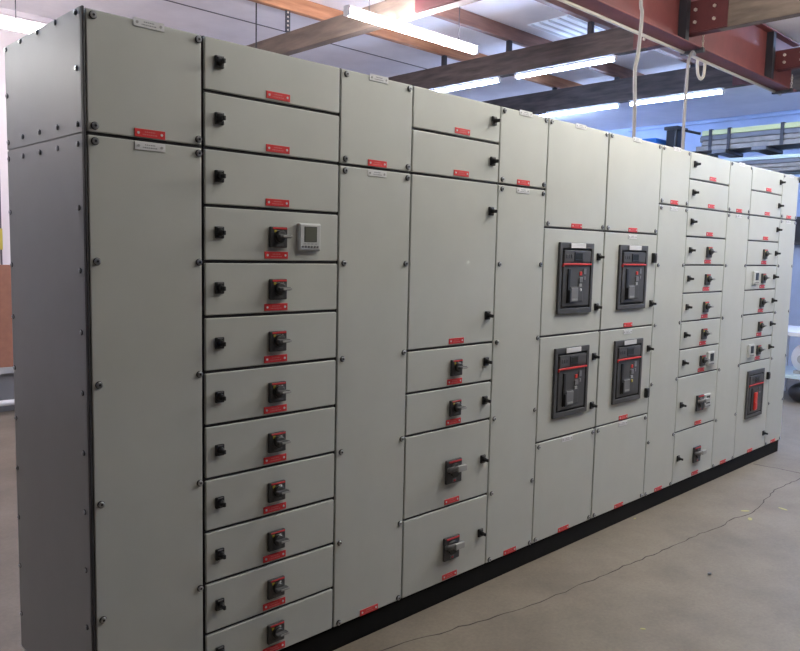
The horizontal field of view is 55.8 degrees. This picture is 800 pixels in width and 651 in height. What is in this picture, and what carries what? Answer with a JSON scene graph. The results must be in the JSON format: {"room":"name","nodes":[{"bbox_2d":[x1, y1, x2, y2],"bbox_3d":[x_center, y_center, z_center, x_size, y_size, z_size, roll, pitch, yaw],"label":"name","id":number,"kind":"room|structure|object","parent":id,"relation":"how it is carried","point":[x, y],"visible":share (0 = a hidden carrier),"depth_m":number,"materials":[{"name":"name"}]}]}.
{"room":"electrical switchgear workshop","nodes":[
{"label":"electrical switchgear workshop","id":0,"kind":"room"},
{"bbox_2d":[0,13,47,264],"bbox_3d":[-3.042,-1.128,7.976,17.000,3.790,0.100,-4,8,-44],"label":"wall","id":1,"kind":"structure","parent":0,"point":[7,36],"depth_m":7.16,"materials":[{"name":"paint"}]},
{"bbox_2d":[0,228,2,249],"bbox_3d":[-3.965,-0.808,7.016,0.510,0.200,0.009,-4,8,-44],"label":"sign","id":2,"kind":"object","parent":1,"relation":"attached to","point":[1,234],"visible":1,"depth_m":7.18,"materials":[{"name":"yellow"}]},
{"bbox_2d":[0,7,53,264],"bbox_3d":[-3.002,-1.123,7.935,17.000,3.790,0.015,-4,8,-44],"label":"trim","id":3,"kind":"structure","parent":1,"relation":"attached to","point":[2,10],"depth_m":7.18,"materials":[{"name":"paint"}]},
{"bbox_2d":[0,378,799,650],"bbox_3d":[1.330,1.350,3.633,17.000,0.100,12.600,-4,8,-44],"label":"floor","id":4,"kind":"structure","parent":0,"point":[750,599],"depth_m":3.71,"materials":[{"name":"concrete"}]},
{"bbox_2d":[0,265,13,373],"bbox_3d":[-3.834,0.137,7.089,1.900,1.410,0.080,-4,8,-44],"label":"board","id":5,"kind":"object","parent":4,"relation":"on","point":[6,333],"visible":0.02,"depth_m":7.15,"materials":[{"name":"brown"}]},
{"bbox_2d":[0,373,14,411],"bbox_3d":[-3.898,0.648,7.194,1.900,0.370,0.050,-4,8,-44],"label":"box","id":6,"kind":"object","parent":4,"relation":"on","point":[6,380],"visible":0.02,"depth_m":7.27,"materials":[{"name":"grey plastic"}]},
{"bbox_2d":[0,399,14,405],"bbox_3d":[-3.828,0.779,7.060,2.000,0.138,0.053,-4,8,-44],"label":"pipe","id":7,"kind":"object","parent":4,"relation":"on","point":[11,401],"visible":0.02,"depth_m":7.14,"materials":[{"name":"white plastic"}]},
{"bbox_2d":[4,5,203,650],"bbox_3d":[-1.033,0.135,2.642,0.393,2.206,0.695,-4,8,-44],"label":"tall cabinet","id":8,"kind":"object","parent":4,"relation":"on","point":[104,128],"visible":1,"depth_m":2.40,"materials":[{"name":"grey metal"}]},
{"bbox_2d":[201,36,339,650],"bbox_3d":[-0.671,0.112,2.962,0.569,2.206,0.732,-4,8,-44],"label":"tall cabinet","id":9,"kind":"object","parent":4,"relation":"on","point":[270,120],"visible":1,"depth_m":2.71,"materials":[{"name":"grey metal"}]},
{"bbox_2d":[267,620,288,644],"bbox_3d":[-0.453,1.150,2.820,0.073,0.074,0.048,-4,8,-44],"label":"switch","id":10,"kind":"object","parent":9,"relation":"attached to","point":[277,632],"depth_m":2.82,"materials":[{"name":"grey plastic"}]},
{"bbox_2d":[267,575,289,599],"bbox_3d":[-0.449,0.977,2.803,0.073,0.074,0.048,-4,8,-44],"label":"switch","id":11,"kind":"object","parent":9,"relation":"attached to","point":[277,587],"depth_m":2.80,"materials":[{"name":"grey plastic"}]},
{"bbox_2d":[267,528,289,551],"bbox_3d":[-0.445,0.795,2.785,0.073,0.074,0.048,-4,8,-44],"label":"switch","id":12,"kind":"object","parent":9,"relation":"attached to","point":[277,538],"depth_m":2.78,"materials":[{"name":"grey plastic"}]},
{"bbox_2d":[268,479,290,502],"bbox_3d":[-0.441,0.611,2.767,0.073,0.074,0.048,-4,8,-44],"label":"switch","id":13,"kind":"object","parent":9,"relation":"attached to","point":[278,490],"depth_m":2.77,"materials":[{"name":"grey plastic"}]},
{"bbox_2d":[268,430,290,452],"bbox_3d":[-0.437,0.426,2.749,0.073,0.074,0.048,-4,8,-44],"label":"switch","id":14,"kind":"object","parent":9,"relation":"attached to","point":[278,441],"depth_m":2.75,"materials":[{"name":"grey plastic"}]},
{"bbox_2d":[268,381,290,402],"bbox_3d":[-0.433,0.242,2.731,0.073,0.074,0.048,-4,8,-44],"label":"switch","id":15,"kind":"object","parent":9,"relation":"attached to","point":[278,391],"depth_m":2.73,"materials":[{"name":"grey plastic"}]},
{"bbox_2d":[268,330,291,351],"bbox_3d":[-0.429,0.058,2.713,0.073,0.074,0.048,-4,8,-44],"label":"switch","id":16,"kind":"object","parent":9,"relation":"attached to","point":[278,340],"depth_m":2.71,"materials":[{"name":"grey plastic"}]},
{"bbox_2d":[269,279,291,299],"bbox_3d":[-0.425,-0.128,2.695,0.073,0.074,0.048,-4,8,-44],"label":"switch","id":17,"kind":"object","parent":9,"relation":"attached to","point":[279,289],"depth_m":2.69,"materials":[{"name":"grey plastic"}]},
{"bbox_2d":[269,226,292,247],"bbox_3d":[-0.421,-0.312,2.676,0.073,0.074,0.048,-4,8,-44],"label":"switch","id":18,"kind":"object","parent":9,"relation":"attached to","point":[279,236],"depth_m":2.67,"materials":[{"name":"grey plastic"}]},
{"bbox_2d":[331,68,411,627],"bbox_3d":[-0.342,0.085,3.308,0.383,2.206,0.693,-4,8,-44],"label":"tall cabinet","id":19,"kind":"object","parent":4,"relation":"on","point":[375,113],"visible":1,"depth_m":3.05,"materials":[{"name":"grey metal"}]},
{"bbox_2d":[401,85,500,597],"bbox_3d":[0.021,0.062,3.620,0.570,2.206,0.747,-4,8,-44],"label":"tall cabinet","id":20,"kind":"object","parent":4,"relation":"on","point":[453,173],"visible":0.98,"depth_m":3.38,"materials":[{"name":"grey metal"}]},
{"bbox_2d":[443,533,464,561],"bbox_3d":[0.255,1.031,3.484,0.110,0.111,0.063,-4,8,-44],"label":"switch","id":21,"kind":"object","parent":20,"relation":"attached to","point":[452,542],"depth_m":3.48,"materials":[{"name":"grey plastic"}]},
{"bbox_2d":[445,457,466,484],"bbox_3d":[0.263,0.669,3.449,0.110,0.111,0.063,-4,8,-44],"label":"switch","id":22,"kind":"object","parent":20,"relation":"attached to","point":[454,466],"depth_m":3.44,"materials":[{"name":"grey plastic"}]},
{"bbox_2d":[449,399,466,416],"bbox_3d":[0.264,0.375,3.425,0.073,0.074,0.048,-4,8,-44],"label":"switch","id":23,"kind":"object","parent":20,"relation":"attached to","point":[456,407],"depth_m":3.42,"materials":[{"name":"grey plastic"}]},
{"bbox_2d":[450,359,467,375],"bbox_3d":[0.268,0.191,3.407,0.073,0.074,0.048,-4,8,-44],"label":"switch","id":24,"kind":"object","parent":20,"relation":"attached to","point":[457,367],"depth_m":3.40,"materials":[{"name":"grey plastic"}]},
{"bbox_2d":[485,106,547,562],"bbox_3d":[0.344,0.035,3.970,0.379,2.206,0.693,-4,8,-44],"label":"tall cabinet","id":25,"kind":"object","parent":4,"relation":"on","point":[522,157],"visible":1,"depth_m":3.72,"materials":[{"name":"grey metal"}]},
{"bbox_2d":[279,440,777,650],"bbox_3d":[0.898,1.140,4.652,5.791,0.100,0.666,-4,8,-44],"label":"plinth","id":26,"kind":"object","parent":4,"relation":"on","point":[336,637],"visible":0.37,"depth_m":3.80,"materials":[{"name":"black metal"}]},
{"bbox_2d":[531,118,608,543],"bbox_3d":[0.699,0.012,4.290,0.572,2.206,0.724,-4,8,-44],"label":"tall cabinet","id":27,"kind":"object","parent":4,"relation":"on","point":[577,154],"visible":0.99,"depth_m":4.03,"materials":[{"name":"grey metal"}]},
{"bbox_2d":[381,478,799,650],"bbox_3d":[1.490,1.238,4.315,4.815,0.005,0.174,-3,7,-40],"label":"floor crack","id":28,"kind":"object","parent":4,"relation":"on","point":[799,478],"depth_m":3.76,"materials":[{"name":"grey concrete"}]},
{"bbox_2d":[590,132,661,518],"bbox_3d":[1.122,-0.019,4.699,0.603,2.206,0.724,-4,8,-44],"label":"tall cabinet","id":29,"kind":"object","parent":4,"relation":"on","point":[633,164],"visible":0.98,"depth_m":4.44,"materials":[{"name":"grey metal"}]},
{"bbox_2d":[643,145,690,496],"bbox_3d":[1.467,-0.046,5.054,0.384,2.206,0.693,-4,8,-44],"label":"tall cabinet","id":30,"kind":"object","parent":4,"relation":"on","point":[675,161],"visible":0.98,"depth_m":4.80,"materials":[{"name":"grey metal"}]},
{"bbox_2d":[671,151,729,483],"bbox_3d":[1.844,-0.070,5.380,0.607,2.206,0.747,-4,8,-44],"label":"tall cabinet","id":31,"kind":"object","parent":4,"relation":"on","point":[709,175],"visible":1,"depth_m":5.14,"materials":[{"name":"grey metal"}]},
{"bbox_2d":[692,445,706,462],"bbox_3d":[2.085,0.898,5.251,0.110,0.111,0.063,-4,8,-44],"label":"switch","id":32,"kind":"object","parent":31,"relation":"attached to","point":[697,452],"depth_m":5.24,"materials":[{"name":"grey plastic"}]},
{"bbox_2d":[695,394,709,410],"bbox_3d":[2.093,0.536,5.216,0.110,0.111,0.063,-4,8,-44],"label":"switch","id":33,"kind":"object","parent":31,"relation":"attached to","point":[701,400],"depth_m":5.21,"materials":[{"name":"grey plastic"}]},
{"bbox_2d":[699,355,710,365],"bbox_3d":[2.096,0.242,5.194,0.073,0.074,0.048,-4,8,-44],"label":"switch","id":34,"kind":"object","parent":31,"relation":"attached to","point":[702,358],"depth_m":5.19,"materials":[{"name":"grey plastic"}]},
{"bbox_2d":[701,328,711,338],"bbox_3d":[2.101,0.058,5.176,0.073,0.074,0.048,-4,8,-44],"label":"switch","id":35,"kind":"object","parent":31,"relation":"attached to","point":[704,331],"depth_m":5.17,"materials":[{"name":"grey plastic"}]},
{"bbox_2d":[703,301,713,311],"bbox_3d":[2.105,-0.126,5.158,0.073,0.074,0.048,-4,8,-44],"label":"switch","id":36,"kind":"object","parent":31,"relation":"attached to","point":[706,306],"depth_m":5.15,"materials":[{"name":"grey plastic"}]},
{"bbox_2d":[704,274,715,284],"bbox_3d":[2.109,-0.312,5.140,0.073,0.074,0.048,-4,8,-44],"label":"switch","id":37,"kind":"object","parent":31,"relation":"attached to","point":[707,277],"depth_m":5.13,"materials":[{"name":"grey plastic"}]},
{"bbox_2d":[706,247,716,257],"bbox_3d":[2.113,-0.496,5.122,0.073,0.074,0.048,-4,8,-44],"label":"switch","id":38,"kind":"object","parent":31,"relation":"attached to","point":[709,250],"depth_m":5.11,"materials":[{"name":"grey plastic"}]},
{"bbox_2d":[711,161,752,467],"bbox_3d":[2.184,-0.098,5.746,0.389,2.206,0.693,-4,8,-44],"label":"tall cabinet","id":39,"kind":"object","parent":4,"relation":"on","point":[740,176],"visible":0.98,"depth_m":5.49,"materials":[{"name":"grey metal"}]},
{"bbox_2d":[693,151,799,182],"bbox_3d":[4.327,-0.951,10.340,0.950,3.300,4.400,-4,8,-44],"label":"storage rack","id":40,"kind":"object","parent":4,"relation":"on","point":[716,156],"visible":0.02,"depth_m":10.19,"materials":[{"name":"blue metal"}]},
{"bbox_2d":[642,138,665,145],"bbox_3d":[3.556,-2.508,10.769,0.500,0.239,0.450,-4,8,-44],"label":"crate","id":41,"kind":"object","parent":40,"relation":"on","point":[654,140],"visible":0.12,"depth_m":10.50,"materials":[{"name":"blue plastic"}]},
{"bbox_2d":[664,125,700,147],"bbox_3d":[3.908,-2.541,10.417,0.320,0.389,0.436,-4,8,-44],"label":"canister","id":42,"kind":"object","parent":40,"relation":"on","point":[674,133],"visible":0.67,"depth_m":10.38,"materials":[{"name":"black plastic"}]},
{"bbox_2d":[712,149,742,157],"bbox_3d":[4.319,-2.266,9.965,0.575,0.047,0.180,-4,8,-44],"label":"timber packer","id":43,"kind":"object","parent":40,"relation":"on","point":[722,152],"visible":0.96,"depth_m":9.87,"materials":[{"name":"grey"}]},
{"bbox_2d":[696,138,799,151],"bbox_3d":[5.189,-2.191,8.809,0.095,0.062,3.536,-4,8,-44],"label":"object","id":44,"kind":"object","parent":43,"relation":"on","point":[795,141],"visible":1,"depth_m":9.53,"materials":[{"name":"grey metal"}]},
{"bbox_2d":[702,133,799,145],"bbox_3d":[5.270,-2.247,8.721,0.095,0.062,3.604,-4,8,-44],"label":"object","id":45,"kind":"object","parent":44,"relation":"on","point":[790,135],"visible":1,"depth_m":9.51,"materials":[{"name":"grey metal"}]},
{"bbox_2d":[701,127,799,140],"bbox_3d":[5.253,-2.315,8.734,0.095,0.062,3.596,-4,8,-44],"label":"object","id":46,"kind":"object","parent":45,"relation":"on","point":[795,129],"visible":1,"depth_m":9.51,"materials":[{"name":"grey"}]},
{"bbox_2d":[702,121,799,135],"bbox_3d":[5.227,-2.384,8.756,0.095,0.062,3.484,-4,8,-44],"label":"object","id":47,"kind":"object","parent":46,"relation":"on","point":[790,124],"visible":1,"depth_m":9.49,"materials":[{"name":"yellow"}]},
{"bbox_2d":[702,144,799,152],"bbox_3d":[5.319,-2.190,8.826,0.095,0.062,3.636,-4,8,-44],"label":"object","id":48,"kind":"object","parent":43,"relation":"on","point":[797,144],"visible":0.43,"depth_m":9.52,"materials":[{"name":"grey"}]},
{"bbox_3d":[5.273,-2.262,8.869,0.095,0.062,3.473,-4,8,-44],"label":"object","id":49,"kind":"object","parent":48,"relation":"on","visible":0},
{"bbox_3d":[5.336,-2.320,8.798,0.095,0.062,3.732,-4,8,-44],"label":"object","id":50,"kind":"object","parent":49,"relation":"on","visible":0},
{"bbox_3d":[5.325,-2.387,8.805,0.095,0.062,3.534,-4,8,-44],"label":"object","id":51,"kind":"object","parent":50,"relation":"on","visible":0},
{"bbox_2d":[708,129,712,150],"bbox_3d":[4.247,-2.439,10.070,0.545,0.272,0.040,-4,8,-44],"label":"strap","id":52,"kind":"object","parent":51,"relation":"attached to","point":[710,130],"visible":0.68,"depth_m":9.88,"materials":[{"name":"grey metal"}]},
{"bbox_2d":[726,127,730,148],"bbox_3d":[4.414,-2.419,9.898,0.545,0.272,0.040,-4,8,-44],"label":"strap","id":53,"kind":"object","parent":51,"relation":"attached to","point":[729,128],"visible":0.68,"depth_m":9.71,"materials":[{"name":"grey metal"}]},
{"bbox_2d":[779,122,785,144],"bbox_3d":[4.865,-2.363,9.434,0.545,0.272,0.040,-4,8,-44],"label":"strap","id":54,"kind":"object","parent":51,"relation":"attached to","point":[782,123],"visible":0.73,"depth_m":9.24,"materials":[{"name":"grey metal"}]},
{"bbox_2d":[710,148,799,154],"bbox_3d":[5.560,-2.205,9.030,0.095,0.062,3.748,-4,8,-44],"label":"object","id":55,"kind":"object","parent":43,"relation":"on","point":[791,148],"visible":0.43,"depth_m":9.91,"materials":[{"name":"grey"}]},
{"bbox_2d":[738,147,799,151],"bbox_3d":[5.498,-2.198,8.943,0.095,0.062,3.561,-4,8,-44],"label":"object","id":56,"kind":"object","parent":43,"relation":"on","point":[789,147],"visible":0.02,"depth_m":9.59,"materials":[{"name":"black metal"}]},
{"bbox_2d":[701,146,799,153],"bbox_3d":[5.320,-2.205,8.976,0.095,0.062,3.549,-4,8,-44],"label":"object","id":57,"kind":"object","parent":40,"relation":"on","point":[787,146],"visible":0.02,"depth_m":9.67,"materials":[{"name":"black metal"}]},
{"bbox_2d":[751,146,782,154],"bbox_3d":[4.667,-2.223,9.608,0.575,0.047,0.180,-4,8,-44],"label":"timber packer","id":58,"kind":"object","parent":40,"relation":"on","point":[767,150],"visible":0.92,"depth_m":9.52,"materials":[{"name":"grey"}]},
{"bbox_2d":[762,166,799,171],"bbox_3d":[5.358,-1.844,8.661,0.095,0.048,3.529,-4,8,-44],"label":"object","id":59,"kind":"object","parent":40,"relation":"on","point":[793,168],"visible":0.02,"depth_m":9.27,"materials":[{"name":"grey metal"}]},
{"bbox_2d":[749,162,799,167],"bbox_3d":[5.315,-1.901,8.700,0.095,0.048,3.214,-4,8,-44],"label":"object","id":60,"kind":"object","parent":59,"relation":"on","point":[788,164],"visible":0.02,"depth_m":9.31,"materials":[{"name":"grey metal"}]},
{"bbox_2d":[737,157,799,164],"bbox_3d":[5.338,-1.950,8.673,0.095,0.048,3.338,-4,8,-44],"label":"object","id":61,"kind":"object","parent":60,"relation":"on","point":[784,160],"visible":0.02,"depth_m":9.37,"materials":[{"name":"grey"}]},
{"bbox_2d":[723,153,799,161],"bbox_3d":[5.301,-2.007,8.707,0.095,0.048,3.338,-4,8,-44],"label":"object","id":62,"kind":"object","parent":61,"relation":"on","point":[794,155],"visible":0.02,"depth_m":9.43,"materials":[{"name":"white"}]},
{"bbox_2d":[733,166,785,457],"bbox_3d":[2.557,-0.122,6.079,0.608,2.206,0.732,-4,8,-44],"label":"tall cabinet","id":63,"kind":"object","parent":4,"relation":"on","point":[766,185],"visible":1,"depth_m":5.83,"materials":[{"name":"grey metal"}]},
{"bbox_2d":[756,345,765,354],"bbox_3d":[2.809,0.191,5.882,0.073,0.074,0.048,-4,8,-44],"label":"switch","id":64,"kind":"object","parent":63,"relation":"attached to","point":[759,349],"depth_m":5.87,"materials":[{"name":"grey plastic"}]},
{"bbox_2d":[758,321,766,330],"bbox_3d":[2.813,0.007,5.864,0.073,0.074,0.048,-4,8,-44],"label":"switch","id":65,"kind":"object","parent":63,"relation":"attached to","point":[760,323],"depth_m":5.85,"materials":[{"name":"grey plastic"}]},
{"bbox_2d":[759,297,768,306],"bbox_3d":[2.817,-0.178,5.846,0.073,0.074,0.048,-4,8,-44],"label":"switch","id":66,"kind":"object","parent":63,"relation":"attached to","point":[762,301],"depth_m":5.84,"materials":[{"name":"grey plastic"}]},
{"bbox_2d":[761,273,770,282],"bbox_3d":[2.821,-0.364,5.828,0.073,0.074,0.048,-4,8,-44],"label":"switch","id":67,"kind":"object","parent":63,"relation":"attached to","point":[764,277],"depth_m":5.82,"materials":[{"name":"grey plastic"}]},
{"bbox_2d":[762,249,772,258],"bbox_3d":[2.825,-0.548,5.810,0.073,0.074,0.048,-4,8,-44],"label":"switch","id":68,"kind":"object","parent":63,"relation":"attached to","point":[765,253],"depth_m":5.80,"materials":[{"name":"grey plastic"}]},
{"bbox_2d":[764,174,799,444],"bbox_3d":[2.890,-0.149,6.428,0.353,2.206,0.693,-4,8,-44],"label":"tall cabinet","id":69,"kind":"object","parent":4,"relation":"on","point":[789,195],"visible":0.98,"depth_m":6.18,"materials":[{"name":"grey metal"}]},
{"bbox_2d":[784,325,799,390],"bbox_3d":[5.428,0.536,8.193,0.900,0.810,2.750,-4,8,-44],"label":"workbench","id":70,"kind":"object","parent":4,"relation":"on","point":[792,330],"visible":0.17,"depth_m":8.96,"materials":[{"name":"white"}]},
{"bbox_2d":[785,366,799,379],"bbox_3d":[5.426,0.650,8.204,0.800,0.040,2.650,-4,8,-44],"label":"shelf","id":71,"kind":"object","parent":70,"relation":"attached to","point":[789,373],"depth_m":8.75,"materials":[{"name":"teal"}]},
{"bbox_2d":[791,345,799,373],"bbox_3d":[4.689,0.381,8.709,0.370,0.364,0.340,-4,8,-44],"label":"motor","id":72,"kind":"object","parent":70,"relation":"on","point":[795,357],"visible":1,"depth_m":8.70,"materials":[{"name":"white"}]},
{"bbox_2d":[788,382,799,401],"bbox_3d":[4.670,0.750,8.664,0.400,0.257,0.400,-4,8,-44],"label":"bag","id":73,"kind":"object","parent":4,"relation":"on","point":[794,390],"visible":1,"depth_m":8.62,"materials":[{"name":"black plastic"}]},
{"bbox_2d":[0,0,799,130],"bbox_3d":[1.415,-2.519,3.254,17.000,0.104,12.600,-4,8,-44],"label":"ceiling","id":74,"kind":"structure","parent":0,"point":[233,21],"depth_m":7.95,"materials":[{"name":"paint"}]},
{"bbox_2d":[0,0,45,33],"bbox_3d":[-3.307,-2.513,5.436,1.464,0.550,0.080,-4,8,-44],"label":"tube light","id":75,"kind":"object","parent":74,"relation":"hanging from","point":[6,22],"visible":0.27,"depth_m":5.79,"materials":[{"name":"white plastic"}]},
{"bbox_2d":[255,3,256,47],"bbox_3d":[-1.213,-2.539,6.379,0.011,0.590,0.011,-1,6,-22],"label":"hanging rod","id":76,"kind":"object","parent":74,"relation":"hanging from","point":[256,3],"visible":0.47,"depth_m":6.38,"materials":[{"name":"grey metal"}]},
{"bbox_2d":[343,0,478,54],"bbox_3d":[0.129,-2.452,5.658,1.384,0.563,0.058,-4,8,-44],"label":"tube light","id":77,"kind":"object","parent":74,"relation":"hanging from","point":[348,10],"visible":1,"depth_m":5.60,"materials":[{"name":"white plastic"}]},
{"bbox_2d":[248,0,581,88],"bbox_3d":[-2.424,-2.669,5.101,14.040,0.125,0.060,-4,8,-44],"label":"purlin","id":78,"kind":"object","parent":74,"relation":"attached to","point":[305,8],"visible":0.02,"depth_m":7.42,"materials":[{"name":"brown wood"}]},
{"bbox_2d":[430,7,643,78],"bbox_3d":[-1.833,-2.596,4.494,14.040,0.125,0.060,-4,8,-44],"label":"purlin","id":79,"kind":"object","parent":74,"relation":"attached to","point":[470,20],"visible":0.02,"depth_m":7.18,"materials":[{"name":"brown wood"}]},
{"bbox_2d":[528,15,604,38],"bbox_3d":[1.711,-2.849,7.285,0.850,0.019,0.560,-4,8,-44],"label":"window","id":80,"kind":"structure","parent":74,"relation":"attached to","point":[567,26],"depth_m":7.20,"materials":[{"name":"white glass"}]},
{"bbox_2d":[535,0,706,65],"bbox_3d":[-1.208,-2.520,3.851,14.040,0.125,0.060,-4,8,-44],"label":"purlin","id":81,"kind":"object","parent":74,"relation":"attached to","point":[555,4],"visible":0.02,"depth_m":6.61,"materials":[{"name":"brown wood"}]},
{"bbox_2d":[632,0,643,137],"bbox_3d":[1.561,-1.892,4.941,0.077,1.477,0.023,-4,8,-44],"label":"cable","id":82,"kind":"object","parent":74,"relation":"hanging from","point":[640,1],"visible":0.92,"depth_m":4.95,"materials":[{"name":"grey plastic"}]},
{"bbox_2d":[568,0,799,93],"bbox_3d":[1.659,-2.417,5.424,6.350,0.460,0.152,-4,8,-44],"label":"girder","id":83,"kind":"object","parent":74,"relation":"attached to","point":[749,52],"visible":0.79,"depth_m":6.38,"materials":[{"name":"red metal"}]},
{"bbox_2d":[247,0,480,55],"bbox_3d":[-0.844,-2.434,6.440,0.128,0.166,4.905,-4,8,-44],"label":"roof beam","id":84,"kind":"structure","parent":83,"relation":"attached to","point":[338,28],"depth_m":5.97,"materials":[{"name":"brown wood"}]},
{"bbox_2d":[285,10,289,32],"bbox_3d":[-0.969,-2.621,6.524,0.050,0.184,0.009,-4,8,-44],"label":"strap","id":85,"kind":"object","parent":84,"relation":"attached to","point":[287,13],"visible":0.99,"depth_m":6.52,"materials":[{"name":"grey metal"}]},
{"bbox_2d":[388,27,664,89],"bbox_3d":[0.566,-2.586,7.794,0.128,0.215,4.905,-4,8,-44],"label":"roof beam","id":86,"kind":"structure","parent":83,"relation":"attached to","point":[619,41],"depth_m":7.06,"materials":[{"name":"brown wood"}]},
{"bbox_2d":[441,55,446,65],"bbox_3d":[0.462,-2.762,7.900,0.044,0.110,0.044,-4,8,-44],"label":"post","id":87,"kind":"object","parent":86,"relation":"on","point":[444,57],"visible":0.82,"depth_m":7.88,"materials":[{"name":"grey metal"}]},
{"bbox_2d":[432,77,501,92],"bbox_3d":[0.608,-2.451,7.772,0.034,0.050,1.084,-4,8,-44],"label":"tube light","id":88,"kind":"object","parent":86,"relation":"attached to","point":[496,79],"visible":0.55,"depth_m":7.65,"materials":[{"name":"white plastic"}]},
{"bbox_2d":[506,40,511,51],"bbox_3d":[1.053,-2.689,7.293,0.044,0.110,0.044,-4,8,-44],"label":"post","id":89,"kind":"object","parent":86,"relation":"on","point":[509,42],"visible":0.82,"depth_m":7.28,"materials":[{"name":"grey metal"}]},
{"bbox_2d":[514,55,617,78],"bbox_3d":[1.484,-2.344,6.872,0.034,0.050,1.084,-4,8,-44],"label":"tube light","id":90,"kind":"object","parent":86,"relation":"attached to","point":[611,58],"visible":1,"depth_m":6.82,"materials":[{"name":"white plastic"}]},
{"bbox_2d":[587,21,593,33],"bbox_3d":[1.678,-2.612,6.651,0.044,0.110,0.044,-4,8,-44],"label":"post","id":91,"kind":"object","parent":86,"relation":"on","point":[590,28],"visible":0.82,"depth_m":6.63,"materials":[{"name":"grey metal"}]},
{"bbox_2d":[482,65,753,114],"bbox_3d":[2.004,-2.745,9.176,0.128,0.255,4.905,-4,8,-44],"label":"roof beam","id":92,"kind":"structure","parent":83,"relation":"attached to","point":[667,83],"depth_m":8.61,"materials":[{"name":"brown wood"}]},
{"bbox_2d":[545,103,620,116],"bbox_3d":[2.164,-2.574,9.034,0.038,0.054,1.024,-4,8,-44],"label":"tube light","id":93,"kind":"object","parent":92,"relation":"attached to","point":[612,105],"visible":0.97,"depth_m":8.99,"materials":[{"name":"white plastic"}]},
{"bbox_2d":[628,88,724,105],"bbox_3d":[2.978,-2.474,8.199,0.038,0.054,1.084,-4,8,-44],"label":"tube light","id":94,"kind":"object","parent":92,"relation":"attached to","point":[720,90],"visible":1,"depth_m":8.15,"materials":[{"name":"white"}]},
{"bbox_2d":[558,0,781,95],"bbox_3d":[1.591,-2.176,5.476,6.300,0.025,0.024,-4,8,-44],"label":"conduit pipe","id":95,"kind":"object","parent":83,"relation":"attached to","point":[567,2],"visible":0.96,"depth_m":5.84,"materials":[{"name":"beige metal"}]},
{"bbox_2d":[696,59,706,79],"bbox_3d":[2.550,-2.166,6.412,0.170,0.167,0.024,-4,8,-44],"label":"cable loop","id":96,"kind":"object","parent":95,"relation":"hanging from","point":[697,61],"visible":1,"depth_m":6.40,"materials":[{"name":"beige"}]},
{"bbox_2d":[680,35,704,55],"bbox_3d":[2.374,-2.290,6.127,0.036,0.172,0.190,-4,8,-44],"label":"hanger","id":97,"kind":"object","parent":83,"relation":"attached to","point":[702,49],"visible":0.74,"depth_m":6.08,"materials":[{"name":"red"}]},
{"bbox_2d":[681,50,695,149],"bbox_3d":[2.315,-1.723,6.066,0.034,0.954,0.219,5,7,35],"label":"cable","id":98,"kind":"object","parent":97,"relation":"hanging from","point":[692,52],"visible":0.89,"depth_m":5.98,"materials":[{"name":"grey plastic"}]},
{"bbox_2d":[689,0,799,36],"bbox_3d":[4.950,-2.122,3.287,0.128,0.285,7.645,-4,8,-44],"label":"roof beam","id":99,"kind":"structure","parent":83,"relation":"attached to","point":[706,16],"depth_m":5.72,"materials":[{"name":"brown wood"}]},
{"bbox_2d":[772,74,792,94],"bbox_3d":[3.797,-2.393,7.500,0.036,0.172,0.190,-4,8,-44],"label":"hanger","id":100,"kind":"object","parent":83,"relation":"attached to","point":[790,89],"visible":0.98,"depth_m":7.47,"materials":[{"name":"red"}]},
{"bbox_2d":[775,47,799,71],"bbox_3d":[6.316,-2.253,4.601,0.128,0.220,7.645,-4,8,-44],"label":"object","id":101,"kind":"structure","parent":83,"relation":"attached to","point":[787,59],"depth_m":7.22,"materials":[{"name":"red metal"}]},
{"bbox_2d":[606,109,799,365],"bbox_3d":[7.481,-1.036,9.409,0.100,3.790,12.700,-4,8,-44],"label":"wall","id":102,"kind":"structure","parent":0,"point":[692,141],"depth_m":11.34,"materials":[{"name":"blue paint"}]},
{"bbox_2d":[628,111,799,131],"bbox_3d":[7.700,-2.837,8.917,0.042,0.044,11.000,-4,8,-44],"label":"conduit","id":103,"kind":"object","parent":102,"relation":"attached to","point":[793,112],"visible":0.92,"depth_m":11.66,"materials":[{"name":"metal"}]},
{"bbox_2d":[794,217,799,244],"bbox_3d":[5.774,-1.368,10.929,0.209,0.400,0.460,-4,8,-44],"label":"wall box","id":104,"kind":"object","parent":102,"relation":"attached to","point":[797,227],"visible":0.17,"depth_m":10.85,"materials":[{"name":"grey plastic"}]},
{"bbox_3d":[5.787,-0.043,-1.089,17.000,3.790,0.100,-4,8,-44],"label":"wall","id":105,"kind":"structure","parent":0,"visible":0},
{"bbox_2d":[784,69,799,93],"bbox_3d":[6.703,-2.258,5.149,0.120,0.300,7.890,-4,8,-44],"label":"roof beam","id":106,"kind":"structure","parent":105,"relation":"attached to","point":[796,73],"depth_m":7.77,"materials":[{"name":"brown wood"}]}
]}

